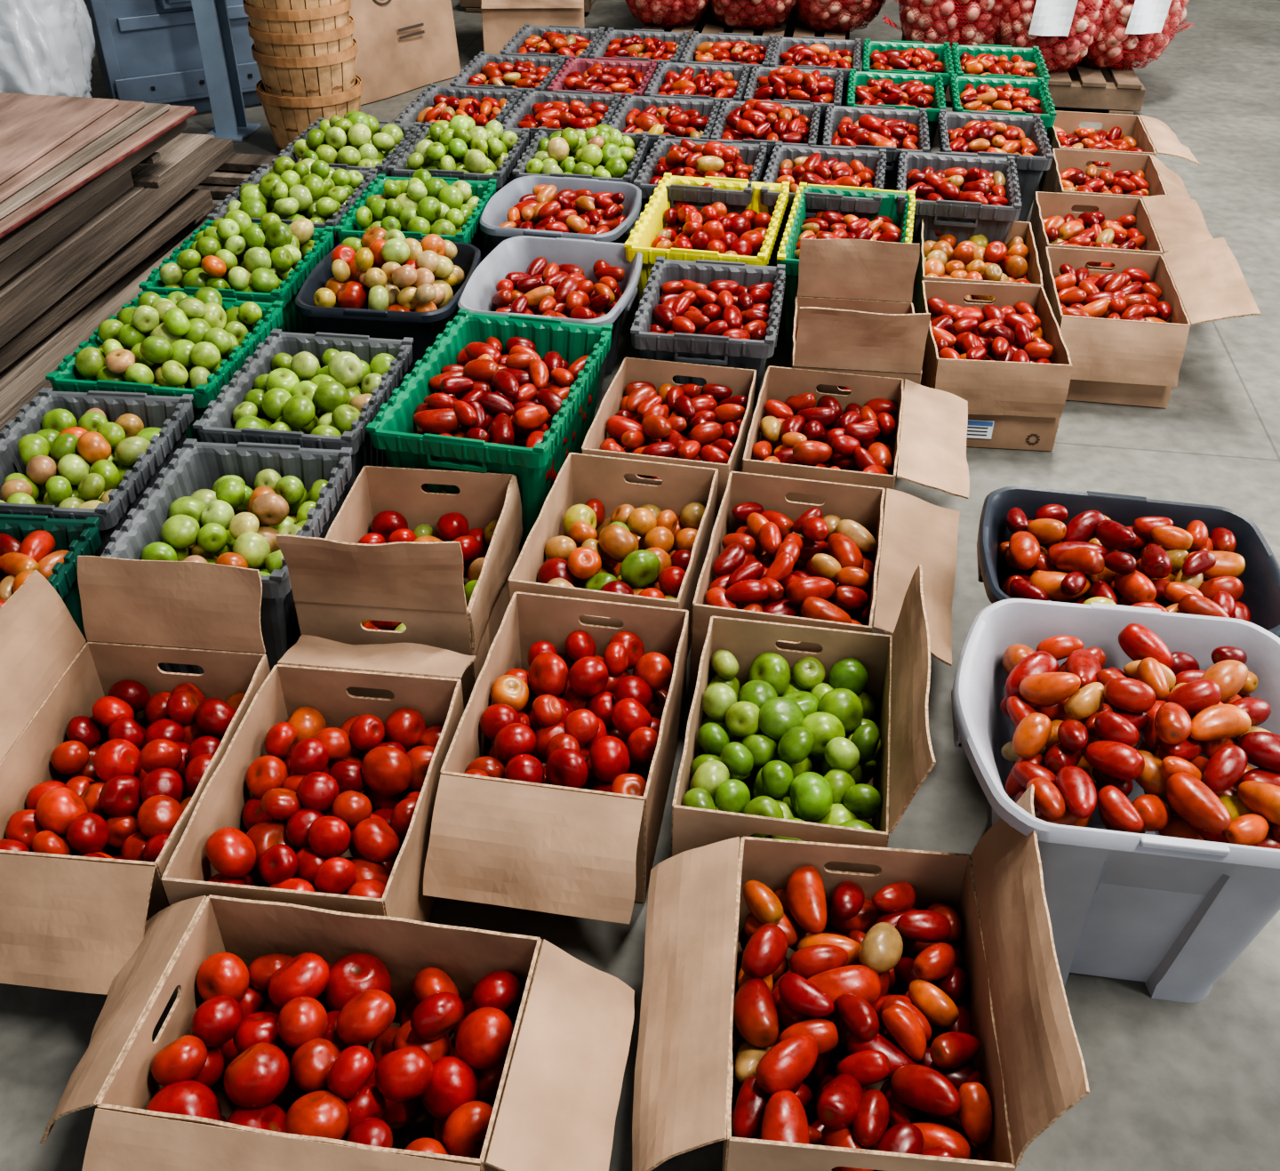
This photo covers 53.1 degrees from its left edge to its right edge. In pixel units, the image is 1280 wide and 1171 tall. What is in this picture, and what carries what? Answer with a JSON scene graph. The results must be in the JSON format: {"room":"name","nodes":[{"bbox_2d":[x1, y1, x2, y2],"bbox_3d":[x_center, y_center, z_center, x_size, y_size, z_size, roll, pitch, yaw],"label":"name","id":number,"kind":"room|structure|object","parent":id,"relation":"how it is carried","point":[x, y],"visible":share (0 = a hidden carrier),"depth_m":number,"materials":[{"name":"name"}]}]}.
{"room":"warehouse","nodes":[
{"label":"warehouse","id":0,"kind":"room"},
{"bbox_2d":[0,0,1279,1170],"bbox_3d":[1.577,-0.903,4.069,14.000,0.100,16.000,5,37,7],"label":"floor","id":1,"kind":"structure","parent":0,"point":[1174,1085],"depth_m":2.40,"materials":[{"name":"concrete"}]},
{"bbox_2d":[0,0,95,97],"bbox_3d":[-2.525,-2.293,4.677,0.828,1.348,0.718,5,37,7],"label":"clear plastic bags","id":2,"kind":"object","parent":1,"relation":"on","point":[47,47],"visible":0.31,"depth_m":4.68},
{"bbox_2d":[0,513,101,653],"bbox_3d":[-1.189,0.107,2.317,0.337,0.331,0.437,2,37,3],"label":"crate","id":3,"kind":"object","parent":1,"relation":"on","point":[52,547],"visible":0.41,"depth_m":2.35,"materials":[{"name":"green plastic"}]},
{"bbox_2d":[0,387,193,556],"bbox_3d":[-1.158,-0.172,2.696,0.347,0.330,0.467,3,37,3],"label":"crate","id":4,"kind":"object","parent":1,"relation":"on","point":[66,454],"visible":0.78,"depth_m":2.62,"materials":[{"name":"grey plastic"}]},
{"bbox_2d":[0,92,234,431],"bbox_3d":[-2.099,-0.619,3.100,1.444,0.576,3.230,5,37,7],"label":"stack","id":5,"kind":"object","parent":1,"relation":"on","point":[96,193],"visible":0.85,"depth_m":3.46,"materials":[{"name":"brown wood"}]},
{"bbox_2d":[0,555,270,994],"bbox_3d":[-0.859,0.303,2.002,0.415,0.393,0.663,4,37,4],"label":"box","id":6,"kind":"object","parent":1,"relation":"on","point":[108,755],"visible":0.91,"depth_m":2.07,"materials":[{"name":"brown cardboard"}]},
{"bbox_2d":[45,286,283,441],"bbox_3d":[-1.103,-0.496,3.075,0.382,0.399,0.477,5,37,7],"label":"crate","id":7,"kind":"object","parent":1,"relation":"on","point":[177,343],"visible":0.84,"depth_m":2.92,"materials":[{"name":"green plastic"}]},
{"bbox_2d":[84,0,261,112],"bbox_3d":[-1.931,-2.603,5.190,0.710,1.250,0.635,-18,40,-23],"label":"cabinet","id":8,"kind":"object","parent":1,"relation":"on","point":[148,51],"visible":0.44,"depth_m":5.22,"materials":[{"name":"blue metal"}]},
{"bbox_2d":[191,0,260,141],"bbox_3d":[-1.652,-2.564,4.680,0.160,1.800,0.200,5,37,7],"label":"steel post","id":9,"kind":"object","parent":1,"relation":"on","point":[212,19],"visible":0.88,"depth_m":5.05,"materials":[{"name":"blue metal"}]},
{"bbox_2d":[100,438,352,673],"bbox_3d":[-0.781,-0.036,2.531,0.357,0.312,0.457,4,37,4],"label":"crate","id":10,"kind":"object","parent":1,"relation":"on","point":[219,503],"visible":0.66,"depth_m":2.48,"materials":[{"name":"grey plastic"}]},
{"bbox_2d":[192,152,278,199],"bbox_3d":[-1.735,-1.542,4.720,1.076,0.102,0.428,5,37,7],"label":"planks","id":11,"kind":"object","parent":1,"relation":"on","point":[222,181],"visible":0.02,"depth_m":4.61,"materials":[{"name":"brown wood"}]},
{"bbox_2d":[138,209,334,334],"bbox_3d":[-1.062,-0.799,3.472,0.377,0.412,0.462,4,37,5],"label":"crate","id":12,"kind":"object","parent":1,"relation":"on","point":[270,260],"visible":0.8,"depth_m":3.33,"materials":[{"name":"green plastic"}]},
{"bbox_2d":[207,156,377,253],"bbox_3d":[-1.020,-1.076,3.863,0.377,0.391,0.462,4,37,5],"label":"crate","id":13,"kind":"object","parent":1,"relation":"on","point":[311,189],"visible":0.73,"depth_m":3.72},
{"bbox_2d":[192,328,413,502],"bbox_3d":[-0.735,-0.345,2.929,0.352,0.334,0.477,5,37,6],"label":"crate","id":14,"kind":"object","parent":1,"relation":"on","point":[319,390],"visible":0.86,"depth_m":2.83,"materials":[{"name":"grey plastic"}]},
{"bbox_2d":[242,0,363,151],"bbox_3d":[-1.307,-2.156,4.791,0.409,1.016,0.544,-29,46,-33],"label":"stack","id":15,"kind":"object","parent":1,"relation":"on","point":[305,52],"visible":0.91,"depth_m":4.73,"materials":[{"name":"brown wood"}]},
{"bbox_2d":[245,0,343,55],"bbox_3d":[-1.279,-2.140,4.785,0.389,0.254,0.389,5,37,7],"label":"basket","id":16,"kind":"object","parent":15,"relation":"on","point":[275,27],"depth_m":4.65,"materials":[{"name":"brown wood"}]},
{"bbox_2d":[263,0,330,31],"bbox_3d":[-1.291,-2.210,4.748,0.389,0.254,0.389,5,37,7],"label":"basket","id":17,"kind":"object","parent":15,"relation":"on","point":[278,15],"depth_m":4.63,"materials":[{"name":"brown wood"}]},
{"bbox_2d":[242,0,351,79],"bbox_3d":[-1.271,-2.071,4.822,0.389,0.254,0.389,5,37,7],"label":"basket","id":18,"kind":"object","parent":15,"relation":"on","point":[305,40],"depth_m":4.68,"materials":[{"name":"brown wood"}]},
{"bbox_2d":[247,15,354,96],"bbox_3d":[-1.266,-2.002,4.860,0.389,0.254,0.389,5,37,7],"label":"basket","id":19,"kind":"object","parent":15,"relation":"on","point":[316,60],"depth_m":4.72,"materials":[{"name":"brown wood"}]},
{"bbox_2d":[251,38,358,124],"bbox_3d":[-1.263,-1.933,4.898,0.389,0.254,0.389,5,37,7],"label":"basket","id":20,"kind":"object","parent":15,"relation":"on","point":[300,86],"depth_m":4.76,"materials":[{"name":"brown wood"}]},
{"bbox_2d":[256,74,363,151],"bbox_3d":[-1.264,-1.816,4.972,0.398,0.254,0.398,5,37,7],"label":"basket","id":21,"kind":"object","parent":15,"relation":"on","point":[284,108],"depth_m":4.81,"materials":[{"name":"brown wood"}]},
{"bbox_2d":[161,634,476,921],"bbox_3d":[-0.479,0.343,2.081,0.330,0.240,0.589,4,37,5],"label":"box","id":22,"kind":"object","parent":1,"relation":"on","point":[322,796],"visible":0.74,"depth_m":2.03,"materials":[{"name":"brown cardboard"}]},
{"bbox_2d":[40,894,634,1170],"bbox_3d":[-0.390,0.673,1.636,0.733,0.240,0.455,5,37,7],"label":"box","id":23,"kind":"object","parent":1,"relation":"on","point":[292,1036],"visible":1,"depth_m":1.64,"materials":[{"name":"brown cardboard"}]},
{"bbox_2d":[272,110,421,176],"bbox_3d":[-0.948,-1.357,4.246,0.367,0.387,0.462,5,37,6],"label":"crate","id":24,"kind":"object","parent":1,"relation":"on","point":[357,140],"visible":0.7,"depth_m":4.10,"materials":[{"name":"grey plastic"}]},
{"bbox_2d":[295,226,481,375],"bbox_3d":[-0.648,-0.731,3.394,0.428,0.400,0.474,4,37,5],"label":"plastic tub","id":25,"kind":"object","parent":1,"relation":"on","point":[381,284],"visible":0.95,"depth_m":3.23,"materials":[{"name":"black plastic"}]},
{"bbox_2d":[275,465,522,710],"bbox_3d":[-0.439,-0.059,2.493,0.335,0.396,0.501,4,37,4],"label":"box","id":26,"kind":"object","parent":1,"relation":"on","point":[398,561],"visible":0.9,"depth_m":2.35,"materials":[{"name":"brown cardboard"}]},
{"bbox_2d":[349,0,460,104],"bbox_3d":[-1.133,-2.729,5.412,0.302,1.191,0.650,26,43,30],"label":"flattened cardboard","id":27,"kind":"object","parent":1,"relation":"on","point":[404,45],"visible":0.74,"depth_m":5.60,"materials":[{"name":"brown cardboard"}]},
{"bbox_2d":[333,168,496,262],"bbox_3d":[-0.644,-1.018,3.798,0.377,0.380,0.462,4,37,5],"label":"crate","id":28,"kind":"object","parent":1,"relation":"on","point":[422,204],"visible":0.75,"depth_m":3.66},
{"bbox_2d":[386,114,529,255],"bbox_3d":[-0.578,-1.323,4.201,0.367,0.390,0.462,5,37,6],"label":"crate","id":29,"kind":"object","parent":1,"relation":"on","point":[460,148],"visible":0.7,"depth_m":4.06,"materials":[{"name":"grey plastic"}]},
{"bbox_2d":[394,83,522,129],"bbox_3d":[-0.632,-1.575,4.604,0.352,0.314,0.462,5,37,7],"label":"crate","id":30,"kind":"object","parent":1,"relation":"on","point":[484,104],"visible":0.34,"depth_m":4.56,"materials":[{"name":"grey plastic"}]},
{"bbox_2d":[365,308,613,553],"bbox_3d":[-0.317,-0.350,2.947,0.392,0.326,0.607,8,37,10],"label":"crate","id":31,"kind":"object","parent":1,"relation":"on","point":[516,395],"visible":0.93,"depth_m":2.83,"materials":[{"name":"green plastic"}]},
{"bbox_2d":[449,51,565,95],"bbox_3d":[-0.498,-1.847,4.968,0.352,0.320,0.462,5,37,7],"label":"crate","id":32,"kind":"object","parent":1,"relation":"on","point":[511,71],"visible":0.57,"depth_m":4.90,"materials":[{"name":"grey plastic"}]},
{"bbox_2d":[459,0,595,14],"bbox_3d":[-0.553,-3.371,7.173,0.700,0.133,0.900,5,37,7],"label":"wooden pallet","id":33,"kind":"object","parent":1,"relation":"on","point":[472,5],"visible":0.34,"depth_m":6.87,"materials":[{"name":"brown wood"}]},
{"bbox_2d":[480,0,585,54],"bbox_3d":[-0.500,-2.758,5.990,0.520,0.561,0.534,-2,37,-3],"label":"carton","id":34,"kind":"object","parent":1,"relation":"on","point":[501,20],"visible":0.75,"depth_m":5.83,"materials":[{"name":"brown cardboard"}]},
{"bbox_2d":[457,235,642,407],"bbox_3d":[-0.225,-0.684,3.418,0.432,0.302,0.514,7,37,8],"label":"plastic tub","id":35,"kind":"object","parent":1,"relation":"on","point":[570,280],"visible":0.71,"depth_m":3.40,"materials":[{"name":"grey plastic"}]},
{"bbox_2d":[499,24,604,64],"bbox_3d":[-0.353,-2.119,5.332,0.352,0.324,0.462,5,37,7],"label":"crate","id":36,"kind":"object","parent":1,"relation":"on","point":[553,40],"visible":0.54,"depth_m":5.27,"materials":[{"name":"grey plastic"}]},
{"bbox_2d":[423,591,688,923],"bbox_3d":[-0.121,0.300,2.143,0.325,0.240,0.604,6,37,7],"label":"box","id":37,"kind":"object","parent":1,"relation":"on","point":[556,772],"visible":1,"depth_m":2.06,"materials":[{"name":"brown cardboard"}]},
{"bbox_2d":[480,175,641,247],"bbox_3d":[-0.227,-1.008,3.827,0.448,0.335,0.454,7,37,9],"label":"plastic tub","id":38,"kind":"object","parent":1,"relation":"on","point":[532,205],"visible":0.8,"depth_m":3.75,"materials":[{"name":"grey plastic"}]},
{"bbox_2d":[501,88,621,152],"bbox_3d":[-0.272,-1.544,4.559,0.352,0.324,0.462,5,37,7],"label":"crate","id":39,"kind":"object","parent":1,"relation":"on","point":[558,110],"visible":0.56,"depth_m":4.51,"materials":[{"name":"grey plastic"}]},
{"bbox_2d":[512,123,648,242],"bbox_3d":[-0.183,-1.299,4.182,0.377,0.380,0.462,5,37,6],"label":"crate","id":40,"kind":"object","parent":1,"relation":"on","point":[601,152],"visible":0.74,"depth_m":4.04,"materials":[{"name":"grey plastic"}]},
{"bbox_2d":[546,55,656,103],"bbox_3d":[-0.137,-1.811,4.927,0.352,0.316,0.462,5,37,7],"label":"crate","id":41,"kind":"object","parent":1,"relation":"on","point":[600,76],"visible":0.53,"depth_m":4.87,"materials":[{"name":"plastic"}]},
{"bbox_2d":[507,452,718,656],"bbox_3d":[-0.041,-0.032,2.590,0.326,0.240,0.470,7,37,9],"label":"box","id":42,"kind":"object","parent":1,"relation":"on","point":[596,534],"visible":0.66,"depth_m":2.60,"materials":[{"name":"brown cardboard"}]},
{"bbox_2d":[589,27,689,68],"bbox_3d":[0.003,-2.083,5.291,0.352,0.318,0.462,5,37,7],"label":"crate","id":43,"kind":"object","parent":1,"relation":"on","point":[635,44],"visible":0.46,"depth_m":5.23,"materials":[{"name":"grey plastic"}]},
{"bbox_2d":[608,93,720,215],"bbox_3d":[0.084,-1.509,4.518,0.352,0.320,0.462,5,37,7],"label":"crate","id":44,"kind":"object","parent":1,"relation":"on","point":[680,117],"visible":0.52,"depth_m":4.45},
{"bbox_2d":[581,356,756,519],"bbox_3d":[0.076,-0.306,2.962,0.331,0.240,0.445,7,37,9],"label":"box","id":45,"kind":"object","parent":1,"relation":"on","point":[644,414],"visible":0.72,"depth_m":2.94,"materials":[{"name":"brown cardboard"}]},
{"bbox_2d":[644,59,749,107],"bbox_3d":[0.219,-1.780,4.883,0.352,0.323,0.462,5,37,7],"label":"crate","id":46,"kind":"object","parent":1,"relation":"on","point":[692,79],"visible":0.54,"depth_m":4.82,"materials":[{"name":"grey plastic"}]},
{"bbox_2d":[633,136,767,215],"bbox_3d":[0.197,-1.232,4.110,0.367,0.363,0.462,7,37,8],"label":"crate","id":47,"kind":"object","parent":1,"relation":"on","point":[697,157],"visible":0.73,"depth_m":3.98,"materials":[{"name":"grey plastic"}]},
{"bbox_2d":[624,172,789,302],"bbox_3d":[0.203,-0.941,3.752,0.392,0.322,0.597,7,37,9],"label":"crate","id":48,"kind":"object","parent":1,"relation":"on","point":[682,232],"visible":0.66,"depth_m":3.67,"materials":[{"name":"yellow plastic"}]},
{"bbox_2d":[630,256,785,412],"bbox_3d":[0.179,-0.605,3.307,0.352,0.312,0.467,5,37,7],"label":"crate","id":49,"kind":"object","parent":1,"relation":"on","point":[718,313],"visible":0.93,"depth_m":3.19,"materials":[{"name":"grey plastic"}]},
{"bbox_2d":[680,31,775,101],"bbox_3d":[0.358,-2.047,5.250,0.352,0.315,0.462,5,37,7],"label":"crate","id":50,"kind":"object","parent":1,"relation":"on","point":[724,48],"visible":0.47,"depth_m":5.20,"materials":[{"name":"grey plastic"}]},
{"bbox_2d":[641,3,849,39],"bbox_3d":[0.543,-2.784,6.394,1.000,0.133,0.900,5,37,7],"label":"wooden pallet","id":51,"kind":"object","parent":1,"relation":"on","point":[793,26],"visible":0.07,"depth_m":6.14,"materials":[{"name":"brown wood"}]},
{"bbox_2d":[625,0,709,27],"bbox_3d":[0.138,-3.017,5.941,0.597,0.768,0.432,4,37,4],"label":"sack","id":52,"kind":"object","parent":51,"relation":"on","point":[656,12],"visible":1,"depth_m":6.02,"materials":[{"name":"red"}]},
{"bbox_2d":[709,0,799,30],"bbox_3d":[0.535,-2.989,5.907,0.585,0.768,0.444,8,37,11],"label":"sack","id":53,"kind":"object","parent":51,"relation":"on","point":[735,12],"visible":1,"depth_m":5.98,"materials":[{"name":"red"}]},
{"bbox_2d":[794,0,885,31],"bbox_3d":[0.935,-2.967,5.883,0.486,0.768,0.510,-30,46,-34],"label":"sack","id":54,"kind":"object","parent":51,"relation":"on","point":[846,14],"visible":1,"depth_m":5.94,"materials":[{"name":"red"}]},
{"bbox_2d":[710,97,820,182],"bbox_3d":[0.435,-1.492,4.464,0.352,0.362,0.462,5,37,7],"label":"crate","id":55,"kind":"object","parent":1,"relation":"on","point":[752,121],"visible":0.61,"depth_m":4.36,"materials":[{"name":"grey plastic"}]},
{"bbox_2d":[743,64,843,145],"bbox_3d":[0.575,-1.759,4.832,0.352,0.353,0.462,5,37,7],"label":"crate","id":56,"kind":"object","parent":1,"relation":"on","point":[793,84],"visible":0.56,"depth_m":4.71,"materials":[{"name":"grey plastic"}]},
{"bbox_2d":[670,564,935,872],"bbox_3d":[0.265,0.243,2.093,0.368,0.394,0.470,6,37,7],"label":"box","id":57,"kind":"object","parent":1,"relation":"on","point":[832,744],"visible":0.86,"depth_m":2.10,"materials":[{"name":"brown cardboard"}]},
{"bbox_2d":[769,34,861,106],"bbox_3d":[0.705,-2.015,5.209,0.352,0.317,0.462,5,37,7],"label":"crate","id":58,"kind":"object","parent":1,"relation":"on","point":[817,52],"visible":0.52,"depth_m":5.14,"materials":[{"name":"grey plastic"}]},
{"bbox_2d":[760,142,887,266],"bbox_3d":[0.578,-1.177,4.079,0.367,0.318,0.462,7,37,8],"label":"crate","id":59,"kind":"object","parent":1,"relation":"on","point":[831,165],"visible":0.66,"depth_m":3.98,"materials":[{"name":"grey plastic"}]},
{"bbox_2d":[688,471,959,703],"bbox_3d":[0.371,0.022,2.521,0.478,0.240,0.475,7,37,9],"label":"box","id":60,"kind":"object","parent":1,"relation":"on","point":[771,557],"visible":0.79,"depth_m":2.49,"materials":[{"name":"brown cardboard"}]},
{"bbox_2d":[776,182,915,358],"bbox_3d":[0.589,-0.895,3.694,0.352,0.322,0.597,7,37,9],"label":"crate","id":61,"kind":"object","parent":1,"relation":"on","point":[886,225],"visible":0.4,"depth_m":3.70,"materials":[{"name":"green plastic"}]},
{"bbox_2d":[742,365,969,568],"bbox_3d":[0.491,-0.271,2.918,0.481,0.240,0.450,7,37,9],"label":"box","id":62,"kind":"object","parent":1,"relation":"on","point":[797,430],"visible":0.74,"depth_m":2.88,"materials":[{"name":"brown cardboard"}]},
{"bbox_2d":[789,238,930,434],"bbox_3d":[0.539,-0.598,3.229,0.315,0.396,0.456,4,37,5],"label":"box","id":63,"kind":"object","parent":1,"relation":"on","point":[878,337],"visible":0.52,"depth_m":3.09,"materials":[{"name":"brown cardboard"}]},
{"bbox_2d":[632,784,1089,1170],"bbox_3d":[0.255,0.546,1.688,0.524,0.392,0.475,4,37,4],"label":"box","id":64,"kind":"object","parent":1,"relation":"on","point":[797,1013],"visible":1,"depth_m":1.66,"materials":[{"name":"brown cardboard"}]},
{"bbox_2d":[822,103,930,190],"bbox_3d":[0.801,-1.442,4.432,0.352,0.324,0.462,5,37,7],"label":"crate","id":65,"kind":"object","parent":1,"relation":"on","point":[892,129],"visible":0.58,"depth_m":4.34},
{"bbox_2d":[846,68,946,151],"bbox_3d":[0.941,-1.712,4.797,0.352,0.324,0.462,5,37,7],"label":"crate","id":66,"kind":"object","parent":1,"relation":"on","point":[900,90],"visible":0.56,"depth_m":4.73,"materials":[{"name":"green plastic"}]},
{"bbox_2d":[861,38,954,93],"bbox_3d":[1.060,-1.986,5.164,0.352,0.328,0.462,5,37,7],"label":"crate","id":67,"kind":"object","parent":1,"relation":"on","point":[916,57],"visible":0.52,"depth_m":5.10,"materials":[{"name":"green plastic"}]},
{"bbox_2d":[896,148,1021,249],"bbox_3d":[0.978,-1.139,4.031,0.367,0.318,0.462,7,37,8],"label":"crate","id":68,"kind":"object","parent":1,"relation":"on","point":[962,196],"visible":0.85,"depth_m":3.88,"materials":[{"name":"grey plastic"}]},
{"bbox_2d":[912,218,1043,313],"bbox_3d":[0.967,-0.867,3.726,0.325,0.240,0.470,6,37,7],"label":"box","id":69,"kind":"object","parent":1,"relation":"on","point":[1014,261],"visible":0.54,"depth_m":3.69,"materials":[{"name":"brown cardboard"}]},
{"bbox_2d":[917,280,1071,450],"bbox_3d":[0.897,-0.571,3.327,0.329,0.240,0.502,4,37,4],"label":"box","id":70,"kind":"object","parent":1,"relation":"on","point":[1008,357],"visible":0.95,"depth_m":3.20,"materials":[{"name":"brown cardboard"}]},
{"bbox_2d":[936,108,1053,221],"bbox_3d":[1.187,-1.406,4.386,0.352,0.327,0.462,5,37,7],"label":"crate","id":71,"kind":"object","parent":1,"relation":"on","point":[995,134],"visible":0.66,"depth_m":4.28,"materials":[{"name":"grey plastic"}]},
{"bbox_2d":[951,42,1049,87],"bbox_3d":[1.411,-1.947,5.127,0.352,0.315,0.462,5,37,7],"label":"crate","id":72,"kind":"object","parent":1,"relation":"on","point":[980,60],"visible":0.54,"depth_m":5.06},
{"bbox_2d":[949,73,1056,131],"bbox_3d":[1.316,-1.674,4.755,0.352,0.318,0.462,5,37,7],"label":"crate","id":73,"kind":"object","parent":1,"relation":"on","point":[1012,95],"visible":0.5,"depth_m":4.68,"materials":[{"name":"green plastic"}]},
{"bbox_2d":[901,32,1145,114],"bbox_3d":[1.697,-2.343,5.811,1.000,0.133,0.850,5,37,7],"label":"wooden pallet","id":74,"kind":"object","parent":1,"relation":"on","point":[1116,91],"visible":0.2,"depth_m":5.45,"materials":[{"name":"brown wood"}]},
{"bbox_2d":[883,0,1003,48],"bbox_3d":[1.353,-2.621,5.420,0.585,0.768,0.421,3,37,3],"label":"sack","id":75,"kind":"object","parent":74,"relation":"on","point":[976,22],"visible":0.64,"depth_m":5.41,"materials":[{"name":"red"}]},
{"bbox_2d":[994,0,1109,72],"bbox_3d":[1.732,-2.561,5.343,0.585,0.768,0.442,9,37,11],"label":"sack","id":76,"kind":"object","parent":74,"relation":"on","point":[1063,34],"visible":0.8,"depth_m":5.33,"materials":[{"name":"red"}]},
{"bbox_2d":[1080,0,1193,70],"bbox_3d":[2.076,-2.588,5.383,0.585,0.768,0.440,-2,37,-3],"label":"sack","id":77,"kind":"object","parent":74,"relation":"on","point":[1140,30],"visible":0.68,"depth_m":5.38,"materials":[{"name":"red"}]},
{"bbox_2d":[951,598,1279,1002],"bbox_3d":[0.734,0.327,1.948,0.558,0.442,0.514,5,37,7],"label":"plastic tub","id":78,"kind":"object","parent":1,"relation":"on","point":[1147,740],"visible":1,"depth_m":1.82,"materials":[{"name":"white plastic"}]},
{"bbox_2d":[1044,148,1190,212],"bbox_3d":[1.580,-1.247,4.245,0.436,0.240,0.427,7,37,8],"label":"box","id":79,"kind":"object","parent":1,"relation":"on","point":[1129,174],"visible":0.38,"depth_m":4.26,"materials":[{"name":"brown cardboard"}]},
{"bbox_2d":[1039,110,1199,191],"bbox_3d":[1.700,-1.504,4.593,0.474,0.241,0.435,6,37,7],"label":"box","id":80,"kind":"object","parent":1,"relation":"on","point":[1118,132],"visible":0.28,"depth_m":4.62,"materials":[{"name":"brown cardboard"}]},
{"bbox_2d":[1029,191,1213,270],"bbox_3d":[1.441,-0.995,3.892,0.484,0.254,0.445,6,37,7],"label":"box","id":81,"kind":"object","parent":1,"relation":"on","point":[1120,223],"visible":0.5,"depth_m":3.88,"materials":[{"name":"brown cardboard"}]},
{"bbox_2d":[976,485,1279,637],"bbox_3d":[0.863,0.065,2.353,0.518,0.382,0.404,7,37,8],"label":"plastic tub","id":82,"kind":"object","parent":1,"relation":"on","point":[1036,543],"visible":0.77,"depth_m":2.28,"materials":[{"name":"black plastic"}]},
{"bbox_2d":[1040,237,1260,407],"bbox_3d":[1.349,-0.722,3.478,0.483,0.308,0.536,6,37,7],"label":"box","id":83,"kind":"object","parent":1,"relation":"on","point":[1124,329],"visible":0.97,"depth_m":3.39,"materials":[{"name":"brown cardboard"}]}
]}

